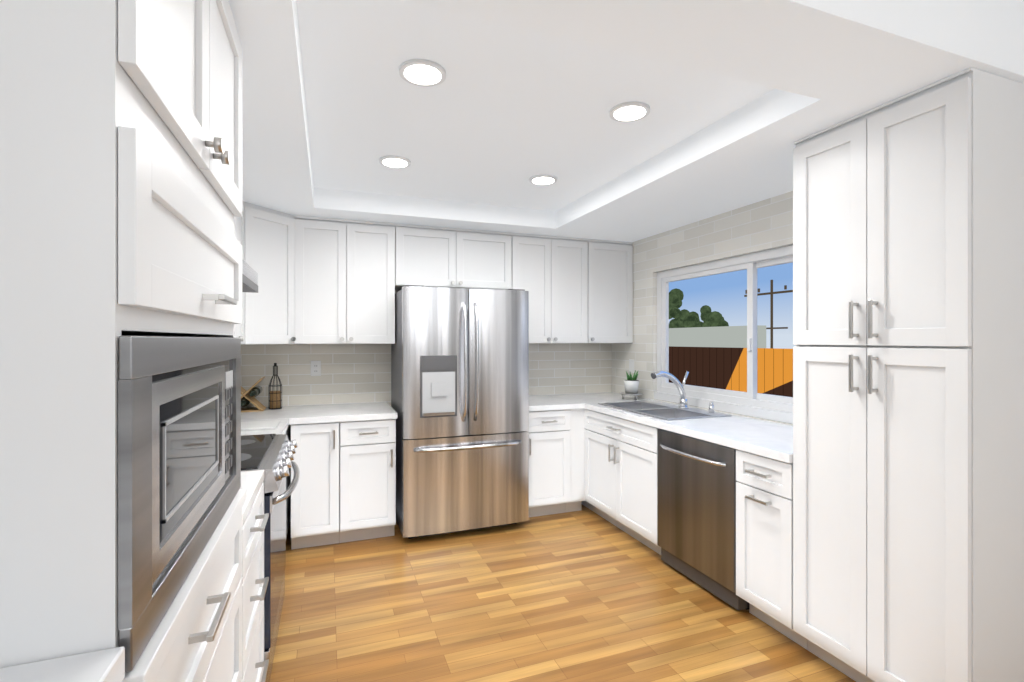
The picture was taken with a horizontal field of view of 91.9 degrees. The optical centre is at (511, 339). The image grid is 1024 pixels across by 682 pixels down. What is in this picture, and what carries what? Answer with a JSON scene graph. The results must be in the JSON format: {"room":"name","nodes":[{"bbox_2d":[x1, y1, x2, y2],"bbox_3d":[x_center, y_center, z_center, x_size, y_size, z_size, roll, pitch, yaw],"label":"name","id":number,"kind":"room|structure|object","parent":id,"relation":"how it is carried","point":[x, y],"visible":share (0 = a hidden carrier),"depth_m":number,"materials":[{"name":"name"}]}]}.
{"room":"kitchen","nodes":[
{"label":"kitchen","id":0,"kind":"room"},
{"bbox_2d":[240,290,611,521],"bbox_3d":[-0.646,0.050,4.118,3.610,2.600,0.150,0,0,-20],"label":"wall","id":1,"kind":"structure","parent":0,"point":[355,373],"depth_m":3.83,"materials":[{"name":"tile"}]},
{"bbox_2d":[241,201,295,344],"bbox_3d":[-1.770,-0.409,3.291,0.622,0.878,0.613,0,0,-20],"label":"upper cabinet","id":2,"kind":"object","parent":1,"relation":"attached to","point":[270,261],"visible":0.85,"depth_m":3.19,"materials":[{"name":"white wood"}]},
{"bbox_2d":[311,361,320,375],"bbox_3d":[-1.476,0.215,3.724,0.072,0.116,0.007,0,0,-20],"label":"electrical outlet","id":3,"kind":"object","parent":1,"relation":"attached to","point":[315,368],"visible":1,"depth_m":3.72,"materials":[{"name":"white plastic"}]},
{"bbox_2d":[294,215,397,343],"bbox_3d":[-1.222,-0.409,3.636,0.671,0.878,0.348,0,0,-20],"label":"upper cabinet","id":4,"kind":"object","parent":1,"relation":"attached to","point":[351,276],"depth_m":3.47,"materials":[{"name":"white wood"}]},
{"bbox_2d":[398,223,513,289],"bbox_3d":[-0.484,-0.621,3.911,0.900,0.453,0.348,0,0,-20],"label":"upper cabinet","id":5,"kind":"object","parent":1,"relation":"attached to","point":[428,256],"depth_m":3.75,"materials":[{"name":"white wood"}]},
{"bbox_2d":[514,233,597,343],"bbox_3d":[0.286,-0.409,4.197,0.738,0.878,0.348,0,0,-20],"label":"upper cabinet","id":6,"kind":"object","parent":1,"relation":"attached to","point":[559,274],"depth_m":4.06,"materials":[{"name":"white wood"}]},
{"bbox_2d":[598,239,632,342],"bbox_3d":[0.756,-0.409,4.372,0.501,0.878,0.348,0,0,-20],"label":"upper cabinet","id":7,"kind":"object","parent":1,"relation":"attached to","point":[615,258],"depth_m":4.24,"materials":[{"name":"white wood"}]},
{"bbox_2d":[270,504,855,681],"bbox_3d":[-0.203,1.400,0.202,5.810,0.100,8.100,0,0,-20],"label":"floor","id":8,"kind":"structure","parent":0,"point":[584,594],"depth_m":2.41,"materials":[{"name":"brown wood"}]},
{"bbox_2d":[0,646,124,681],"bbox_3d":[-0.721,0.863,-0.297,1.092,0.975,1.526,0,0,-20],"label":"countertop","id":9,"kind":"structure","parent":8,"relation":"on","point":[106,665],"depth_m":0.57,"materials":[{"name":"stone"}]},
{"bbox_2d":[0,0,246,681],"bbox_3d":[-0.875,0.256,0.907,0.637,2.188,0.830,0,0,-20],"label":"tall cabinet","id":10,"kind":"object","parent":8,"relation":"on","point":[120,165],"visible":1,"depth_m":0.60,"materials":[{"name":"white wood"}]},
{"bbox_2d":[118,336,240,671],"bbox_3d":[-0.859,0.205,0.913,0.516,0.420,0.822,0,0,-20],"label":"microwave","id":11,"kind":"object","parent":10,"relation":"in","point":[179,442],"visible":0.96,"depth_m":0.77,"materials":[{"name":"silver metal"}]},
{"bbox_2d":[242,482,268,681],"bbox_3d":[-1.109,0.941,1.535,0.637,0.819,0.506,0,0,-20],"label":"base cabinet","id":12,"kind":"object","parent":8,"relation":"on","point":[254,588],"visible":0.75,"depth_m":1.62,"materials":[{"name":"white wood"}]},
{"bbox_2d":[240,470,263,526],"bbox_3d":[-1.127,0.510,1.528,0.598,0.039,0.504,0,0,-20],"label":"countertop","id":13,"kind":"structure","parent":12,"relation":"on","point":[252,481],"depth_m":1.68,"materials":[{"name":"stone"}]},
{"bbox_2d":[241,434,299,681],"bbox_3d":[-1.296,0.916,2.132,0.698,0.868,0.734,0,0,-20],"label":"range","id":14,"kind":"object","parent":8,"relation":"on","point":[271,456],"visible":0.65,"depth_m":2.05,"materials":[{"name":"metal"}]},
{"bbox_2d":[285,425,290,537],"bbox_3d":[-1.691,0.941,3.016,0.578,0.819,1.183,0,0,-20],"label":"base cabinet","id":15,"kind":"object","parent":8,"relation":"on","point":[288,499],"visible":0.04,"depth_m":3.28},
{"bbox_2d":[241,417,290,435],"bbox_3d":[-1.570,0.510,2.720,0.600,0.039,0.552,0,0,-20],"label":"countertop","id":16,"kind":"structure","parent":15,"relation":"on","point":[285,422],"depth_m":2.76,"materials":[{"name":"stone"}]},
{"bbox_2d":[241,420,280,430],"bbox_3d":[-1.458,0.483,2.787,0.260,0.012,0.260,0,0,-20],"label":"cutting board","id":17,"kind":"object","parent":16,"relation":"on","point":[259,425],"visible":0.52,"depth_m":2.75,"materials":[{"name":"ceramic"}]},
{"bbox_2d":[241,402,396,424],"bbox_3d":[-1.467,0.510,3.392,1.260,0.039,0.635,0,0,-20],"label":"countertop","id":18,"kind":"structure","parent":15,"relation":"on","point":[304,414],"depth_m":3.30,"materials":[{"name":"stone"}]},
{"bbox_2d":[241,376,265,411],"bbox_3d":[-1.835,0.376,3.399,0.240,0.228,0.330,0,0,-20],"label":"wine rack","id":19,"kind":"object","parent":18,"relation":"on","point":[250,394],"visible":0.62,"depth_m":3.38,"materials":[{"name":"brown wood"}]},
{"bbox_2d":[268,363,281,409],"bbox_3d":[-1.681,0.327,3.515,0.088,0.325,0.088,0,0,-20],"label":"cage","id":20,"kind":"object","parent":18,"relation":"on","point":[275,400],"visible":1,"depth_m":3.49,"materials":[{"name":"black metal"}]},
{"bbox_2d":[291,419,395,549],"bbox_3d":[-1.184,0.941,3.485,0.650,0.819,0.657,0,0,-20],"label":"base cabinet","id":21,"kind":"object","parent":8,"relation":"on","point":[344,490],"visible":1,"depth_m":3.22,"materials":[{"name":"white wood"}]},
{"bbox_2d":[391,285,528,538],"bbox_3d":[-0.403,0.494,3.682,0.886,1.712,0.776,0,0,-20],"label":"fridge","id":22,"kind":"object","parent":8,"relation":"on","point":[460,381],"visible":1,"depth_m":3.37,"materials":[{"name":"silver metal"}]},
{"bbox_2d":[528,409,584,516],"bbox_3d":[0.236,0.941,4.014,0.521,0.819,0.657,0,0,-20],"label":"base cabinet","id":23,"kind":"object","parent":8,"relation":"on","point":[556,461],"visible":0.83,"depth_m":3.76,"materials":[{"name":"white wood"}]},
{"bbox_2d":[529,395,580,411],"bbox_3d":[0.209,0.510,4.014,0.480,0.039,0.637,0,0,-20],"label":"countertop","id":24,"kind":"structure","parent":23,"relation":"on","point":[538,402],"depth_m":3.81,"materials":[{"name":"stone"}]},
{"bbox_2d":[581,501,593,511],"bbox_3d":[0.755,0.941,4.239,0.596,0.819,0.596,0,0,-20],"label":"base cabinet","id":25,"kind":"object","parent":8,"relation":"on","point":[588,505],"visible":0.04,"depth_m":3.96,"materials":[{"name":"grey wood"}]},
{"bbox_2d":[565,392,648,399],"bbox_3d":[0.757,0.510,4.218,0.450,0.039,0.637,0,0,-20],"label":"countertop","id":26,"kind":"structure","parent":25,"relation":"on","point":[608,395],"depth_m":4.28,"materials":[{"name":"stone"}]},
{"bbox_2d":[557,394,792,462],"bbox_3d":[1.051,0.510,3.367,0.648,0.039,2.437,0,0,-20],"label":"countertop","id":27,"kind":"structure","parent":25,"relation":"on","point":[771,440],"depth_m":2.73,"materials":[{"name":"stone"}]},
{"bbox_2d":[620,370,642,399],"bbox_3d":[0.985,0.370,4.079,0.184,0.238,0.184,0,0,-20],"label":"plant pot","id":28,"kind":"object","parent":27,"relation":"on","point":[631,384],"visible":1,"depth_m":4.04,"materials":[{"name":"white ceramic"}]},
{"bbox_2d":[598,400,731,419],"bbox_3d":[1.032,0.519,3.472,0.495,0.072,0.830,0,0,-20],"label":"sink","id":29,"kind":"object","parent":27,"relation":"in","point":[660,410],"visible":0.62,"depth_m":3.47,"materials":[{"name":"metal"}]},
{"bbox_2d":[651,371,713,412],"bbox_3d":[1.154,0.350,3.360,0.311,0.264,0.308,0,0,-20],"label":"faucet","id":30,"kind":"object","parent":27,"relation":"on","point":[680,388],"visible":1,"depth_m":3.47,"materials":[{"name":"silver metal"}]},
{"bbox_2d":[584,409,660,554],"bbox_3d":[0.990,0.944,3.518,0.657,0.813,0.912,0,0,-20],"label":"base cabinet","id":31,"kind":"object","parent":8,"relation":"on","point":[621,473],"visible":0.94,"depth_m":3.35,"materials":[{"name":"white wood"}]},
{"bbox_2d":[658,429,748,610],"bbox_3d":[1.226,0.942,2.793,0.625,0.816,0.600,0,0,-20],"label":"dishwasher","id":32,"kind":"object","parent":8,"relation":"on","point":[697,481],"visible":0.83,"depth_m":2.65,"materials":[{"name":"silver metal"}]},
{"bbox_2d":[736,450,807,649],"bbox_3d":[1.417,0.941,2.371,0.657,0.819,0.315,0,0,-20],"label":"base cabinet","id":33,"kind":"object","parent":8,"relation":"on","point":[764,537],"visible":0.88,"depth_m":2.26,"materials":[{"name":"white wood"}]},
{"bbox_2d":[793,67,1023,681],"bbox_3d":[1.581,0.251,1.929,0.657,2.198,0.624,0,0,-20],"label":"pantry","id":34,"kind":"object","parent":8,"relation":"on","point":[908,388],"visible":1,"depth_m":1.69,"materials":[{"name":"white wood"}]},
{"bbox_2d":[229,0,1023,241],"bbox_3d":[-0.224,-1.050,0.114,5.610,0.400,7.950,0,0,-20],"label":"ceiling","id":35,"kind":"structure","parent":0,"point":[739,97],"depth_m":1.92,"materials":[{"name":"paint"}]},
{"bbox_2d":[379,155,410,167],"bbox_3d":[-0.640,-0.973,2.712,0.170,0.012,0.170,0,0,-20],"label":"recessed light","id":36,"kind":"object","parent":35,"relation":"in","point":[391,161],"visible":1,"depth_m":2.69,"materials":[{"name":"white plastic"}]},
{"bbox_2d":[399,59,445,86],"bbox_3d":[-0.326,-0.973,1.810,0.170,0.012,0.170,0,0,-20],"label":"recessed light","id":37,"kind":"object","parent":35,"relation":"in","point":[423,72],"visible":0.96,"depth_m":1.79,"materials":[{"name":"white plastic"}]},
{"bbox_2d":[529,174,556,184],"bbox_3d":[0.191,-0.973,3.016,0.170,0.012,0.170,0,0,-20],"label":"recessed light","id":38,"kind":"object","parent":35,"relation":"in","point":[543,179],"visible":0.96,"depth_m":2.99,"materials":[{"name":"white plastic"}]},
{"bbox_2d":[609,102,649,121],"bbox_3d":[0.503,-0.973,2.118,0.170,0.012,0.170,0,0,-20],"label":"recessed light","id":39,"kind":"object","parent":35,"relation":"in","point":[629,111],"visible":0.94,"depth_m":2.10,"materials":[{"name":"white plastic"}]},
{"bbox_2d":[612,191,792,425],"bbox_3d":[2.335,0.050,1.066,0.150,2.600,7.650,0,0,-20],"label":"wall","id":40,"kind":"structure","parent":0,"point":[763,225],"depth_m":3.71,"materials":[{"name":"tile"}]},
{"bbox_2d":[629,359,633,372],"bbox_3d":[1.042,0.230,4.314,0.006,0.116,0.072,0,0,-20],"label":"outlet","id":41,"kind":"object","parent":40,"relation":"attached to","point":[631,365],"visible":1,"depth_m":4.31,"materials":[{"name":"white plastic"}]},
{"bbox_2d":[654,245,792,423],"bbox_3d":[1.510,-0.034,3.224,0.101,1.028,1.766,0,0,-20],"label":"window","id":42,"kind":"structure","parent":40,"relation":"in","point":[751,401],"depth_m":3.26,"materials":[{"name":"plastic"}]},
{"bbox_3d":[-1.845,0.050,-0.489,2.150,2.600,7.650,0,0,-20],"label":"wall","id":43,"kind":"structure","parent":0,"visible":0},
{"bbox_2d":[235,199,244,343],"bbox_3d":[-1.682,-0.409,2.661,0.348,0.878,0.636,0,0,-20],"label":"upper cabinet","id":44,"kind":"object","parent":43,"relation":"attached to","point":[240,238],"visible":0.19,"depth_m":2.79,"materials":[{"name":"white wood"}]},
{"bbox_2d":[242,259,257,292],"bbox_3d":[-1.396,-0.289,2.095,0.490,0.098,0.734,0,0,-20],"label":"range hood","id":45,"kind":"object","parent":44,"relation":"attached to","point":[249,279],"visible":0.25,"depth_m":2.27,"materials":[{"name":"metal"}]},
{"label":"outside","id":46,"kind":"structure","parent":0,"visible":0},
{"bbox_2d":[669,262,792,333],"bbox_3d":[2.959,-3.150,22.983,15.600,15.000,57.000,0,0,-20],"label":"sky","id":47,"kind":"structure","parent":46,"point":[723,294],"depth_m":23.66,"materials":[{"name":"blue"}]},
{"bbox_3d":[2.753,1.900,22.906,15.840,0.100,57.000,0,0,-20],"label":"ground","id":48,"kind":"structure","parent":46,"visible":0},
{"bbox_2d":[669,288,728,327],"bbox_3d":[4.700,0.117,14.509,1.497,3.467,3.853,0,0,-20],"label":"trees","id":49,"kind":"object","parent":48,"relation":"on","point":[684,318],"visible":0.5,"depth_m":13.70,"materials":[{"name":"green plant"}]},
{"bbox_2d":[669,325,765,347],"bbox_3d":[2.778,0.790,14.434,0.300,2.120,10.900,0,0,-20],"label":"house","id":50,"kind":"structure","parent":48,"relation":"on","point":[729,336],"depth_m":10.20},
{"bbox_2d":[669,346,792,396],"bbox_3d":[3.047,0.980,7.012,0.030,1.740,15.000,0,0,-20],"label":"fence","id":51,"kind":"object","parent":48,"relation":"on","point":[725,368],"visible":0.11,"depth_m":6.92,"materials":[{"name":"brown wood"}]},
{"bbox_2d":[744,280,792,347],"bbox_3d":[6.547,0.170,12.475,0.060,3.360,1.700,0,0,-20],"label":"pole","id":52,"kind":"object","parent":48,"relation":"on","point":[771,293],"visible":0.69,"depth_m":12.45,"materials":[{"name":"brown wood"}]},
{"bbox_2d":[766,334,795,348],"bbox_3d":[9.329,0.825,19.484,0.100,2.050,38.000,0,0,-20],"label":"building","id":53,"kind":"structure","parent":48,"relation":"on","point":[782,341],"depth_m":18.03,"materials":[{"name":"white"}]}
]}

